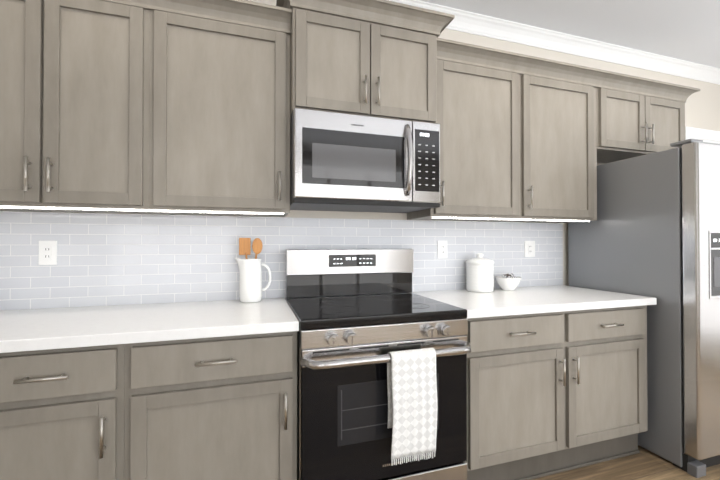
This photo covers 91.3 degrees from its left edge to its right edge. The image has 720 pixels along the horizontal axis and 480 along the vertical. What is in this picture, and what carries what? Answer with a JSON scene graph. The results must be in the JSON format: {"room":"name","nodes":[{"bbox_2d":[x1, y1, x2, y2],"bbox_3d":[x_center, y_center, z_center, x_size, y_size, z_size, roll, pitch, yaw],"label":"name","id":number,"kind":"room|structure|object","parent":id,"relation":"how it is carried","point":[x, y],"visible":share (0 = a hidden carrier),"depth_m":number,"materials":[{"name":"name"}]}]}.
{"room":"kitchen","nodes":[
{"label":"kitchen","id":0,"kind":"room"},
{"bbox_2d":[11,0,719,285],"bbox_3d":[0.126,-0.125,2.240,7.600,2.738,0.100,0,-1,-17],"label":"wall","id":1,"kind":"structure","parent":0,"point":[702,108],"depth_m":2.63,"materials":[{"name":"beige paint"}]},
{"bbox_2d":[0,0,155,213],"bbox_3d":[-1.329,-0.598,1.565,0.761,0.927,0.328,0,-1,-17],"label":"upper cabinet","id":2,"kind":"object","parent":1,"relation":"attached to","point":[76,75],"depth_m":1.45,"materials":[{"name":"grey wood"}]},
{"bbox_2d":[152,0,291,216],"bbox_3d":[-0.675,-0.597,1.769,0.610,0.927,0.328,0,-1,-17],"label":"upper cabinet","id":3,"kind":"object","parent":1,"relation":"attached to","point":[181,105],"depth_m":1.62,"materials":[{"name":"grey wood"}]},
{"bbox_2d":[0,206,283,214],"bbox_3d":[-1.004,-0.131,1.549,1.310,0.006,0.023,0,-1,-17],"label":"under-cabinet light","id":4,"kind":"object","parent":3,"relation":"attached to","point":[136,210],"visible":1,"depth_m":1.54,"materials":[{"name":"white plastic"}]},
{"bbox_2d":[0,211,562,309],"bbox_3d":[-0.993,0.155,1.833,5.222,0.571,0.008,0,-1,-17],"label":"tile backsplash","id":5,"kind":"structure","parent":1,"relation":"attached to","point":[103,259],"depth_m":1.87,"materials":[{"name":"white tile"}]},
{"bbox_2d":[38,241,56,264],"bbox_3d":[-1.483,0.061,1.671,0.072,0.116,0.009,0,-1,-17],"label":"electrical outlet","id":6,"kind":"object","parent":5,"relation":"attached to","point":[47,253],"visible":1,"depth_m":1.67,"materials":[{"name":"white plastic"}]},
{"bbox_2d":[437,241,446,257],"bbox_3d":[0.539,0.062,2.301,0.072,0.116,0.009,0,-1,-17],"label":"electrical outlet","id":7,"kind":"object","parent":5,"relation":"attached to","point":[441,249],"visible":1,"depth_m":2.30,"materials":[{"name":"white plastic"}]},
{"bbox_2d":[524,241,534,256],"bbox_3d":[1.212,0.064,2.511,0.092,0.116,0.009,0,-1,-17],"label":"electrical outlet","id":8,"kind":"object","parent":5,"relation":"attached to","point":[529,248],"visible":1,"depth_m":2.51,"materials":[{"name":"white plastic"}]},
{"bbox_2d":[276,0,454,122],"bbox_3d":[0.000,-0.891,1.917,0.896,0.565,0.450,0,-1,-17],"label":"upper cabinet","id":9,"kind":"object","parent":1,"relation":"attached to","point":[376,58],"visible":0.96,"depth_m":1.74,"materials":[{"name":"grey wood"}]},
{"bbox_2d":[290,108,439,212],"bbox_3d":[0.004,-0.389,1.899,0.754,0.435,0.478,0,-1,-17],"label":"microwave","id":10,"kind":"object","parent":9,"relation":"attached to","point":[345,162],"visible":1,"depth_m":1.72,"materials":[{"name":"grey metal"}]},
{"bbox_2d":[407,42,534,221],"bbox_3d":[0.665,-0.593,2.186,0.667,0.927,0.328,0,-1,-17],"label":"upper cabinet","id":11,"kind":"object","parent":1,"relation":"attached to","point":[522,136],"depth_m":2.04,"materials":[{"name":"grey wood"}]},
{"bbox_2d":[535,62,602,222],"bbox_3d":[1.184,-0.592,2.348,0.690,0.927,0.328,0,-1,-17],"label":"upper cabinet","id":12,"kind":"object","parent":1,"relation":"attached to","point":[568,103],"depth_m":2.22,"materials":[{"name":"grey wood"}]},
{"bbox_2d":[432,217,589,221],"bbox_3d":[0.963,-0.126,2.162,1.150,0.006,0.023,0,-1,-17],"label":"under-cabinet light","id":13,"kind":"object","parent":12,"relation":"attached to","point":[510,219],"visible":1,"depth_m":2.13,"materials":[{"name":"white plastic"}]},
{"bbox_2d":[603,74,654,162],"bbox_3d":[1.738,-0.826,2.523,0.471,0.455,0.328,0,-1,-17],"label":"upper cabinet","id":14,"kind":"object","parent":1,"relation":"attached to","point":[628,107],"depth_m":2.39,"materials":[{"name":"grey wood"}]},
{"bbox_2d":[655,86,690,152],"bbox_3d":[2.086,-0.825,2.631,0.470,0.455,0.328,0,-1,-17],"label":"upper cabinet","id":15,"kind":"object","parent":1,"relation":"attached to","point":[669,104],"depth_m":2.50,"materials":[{"name":"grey wood"}]},
{"bbox_2d":[685,126,719,143],"bbox_3d":[3.276,0.142,3.156,1.040,2.220,0.020,0,-1,-17],"label":"door frame","id":16,"kind":"structure","parent":1,"relation":"attached to","point":[709,136],"depth_m":3.07,"materials":[{"name":"white paint"}]},
{"bbox_2d":[420,0,719,67],"bbox_3d":[0.825,-1.563,0.009,7.800,0.100,4.800,0,-1,-17],"label":"ceiling","id":17,"kind":"structure","parent":0,"point":[687,30],"depth_m":2.39,"materials":[{"name":"white paint"}]},
{"bbox_2d":[388,0,719,84],"bbox_3d":[0.825,-1.468,0.008,7.600,0.090,4.600,0,-1,-17],"label":"crown molding","id":18,"kind":"structure","parent":17,"relation":"attached to","point":[492,27],"depth_m":2.59,"materials":[{"name":"white paint"}]},
{"bbox_2d":[532,445,719,479],"bbox_3d":[0.825,1.254,-0.015,7.800,0.060,4.800,0,-1,-17],"label":"floor","id":19,"kind":"structure","parent":0,"point":[644,464],"depth_m":1.89,"materials":[{"name":"brown wood"}]},
{"bbox_2d":[0,344,127,479],"bbox_3d":[-1.127,0.800,1.454,0.439,0.876,0.618,0,-1,-17],"label":"base cabinet","id":20,"kind":"object","parent":19,"relation":"on","point":[64,412],"depth_m":1.18,"materials":[{"name":"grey wood"}]},
{"bbox_2d":[0,298,298,352],"bbox_3d":[-1.213,0.341,1.422,1.838,0.039,0.638,0,-1,-17],"label":"countertop","id":21,"kind":"structure","parent":20,"relation":"on","point":[21,330],"depth_m":1.37,"materials":[{"name":"stone"}]},
{"bbox_2d":[234,258,271,302],"bbox_3d":[-0.570,0.209,1.872,0.194,0.232,0.116,0,-1,-17],"label":"pitcher","id":22,"kind":"object","parent":21,"relation":"on","point":[251,289],"visible":1,"depth_m":1.82,"materials":[{"name":"white ceramic"}]},
{"bbox_2d":[239,238,262,258],"bbox_3d":[-0.579,0.146,1.866,0.120,0.314,0.030,0,-1,-17],"label":"utensils","id":23,"kind":"object","parent":22,"relation":"in","point":[245,246],"visible":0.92,"depth_m":1.86,"materials":[{"name":"brown wood"}]},
{"bbox_2d":[124,331,296,479],"bbox_3d":[-0.629,0.801,1.609,0.605,0.876,0.618,0,-1,-17],"label":"base cabinet","id":24,"kind":"object","parent":19,"relation":"on","point":[218,408],"depth_m":1.32,"materials":[{"name":"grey wood"}]},
{"bbox_2d":[285,249,470,479],"bbox_3d":[0.047,0.645,1.752,0.766,1.190,0.724,0,-1,-17],"label":"stove","id":25,"kind":"object","parent":19,"relation":"on","point":[347,342],"visible":0.94,"depth_m":1.50,"materials":[{"name":"silver metal"}]},
{"bbox_2d":[387,348,437,465],"bbox_3d":[0.213,0.672,1.440,0.205,0.442,0.054,0,-1,-17],"label":"hanging towel","id":26,"kind":"object","parent":25,"relation":"hanging from","point":[412,397],"visible":1,"depth_m":1.42,"materials":[{"name":"fabric"}]},
{"bbox_2d":[465,305,647,479],"bbox_3d":[0.982,0.805,2.093,1.219,0.875,0.652,0,-1,-17],"label":"base cabinet","id":27,"kind":"object","parent":19,"relation":"on","point":[550,393],"visible":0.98,"depth_m":1.80,"materials":[{"name":"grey wood"}]},
{"bbox_2d":[412,285,656,318],"bbox_3d":[0.988,0.347,2.108,1.242,0.039,0.638,0,-1,-17],"label":"countertop","id":28,"kind":"structure","parent":27,"relation":"on","point":[529,300],"depth_m":1.93,"materials":[{"name":"stone"}]},
{"bbox_2d":[466,253,493,292],"bbox_3d":[0.772,0.206,2.269,0.174,0.244,0.174,0,-1,-17],"label":"canister","id":29,"kind":"object","parent":28,"relation":"on","point":[480,273],"visible":1,"depth_m":2.20,"materials":[{"name":"white ceramic"}]},
{"bbox_2d":[495,273,520,290],"bbox_3d":[0.974,0.274,2.314,0.160,0.108,0.160,0,-1,-17],"label":"bowl","id":30,"kind":"object","parent":28,"relation":"on","point":[509,282],"visible":1,"depth_m":2.27,"materials":[{"name":"white ceramic"}]},
{"bbox_2d":[568,139,719,477],"bbox_3d":[2.082,0.355,2.302,0.910,1.778,0.847,0,-1,-17],"label":"fridge","id":31,"kind":"object","parent":19,"relation":"on","point":[653,230],"visible":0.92,"depth_m":1.94,"materials":[{"name":"grey metal"}]}
]}

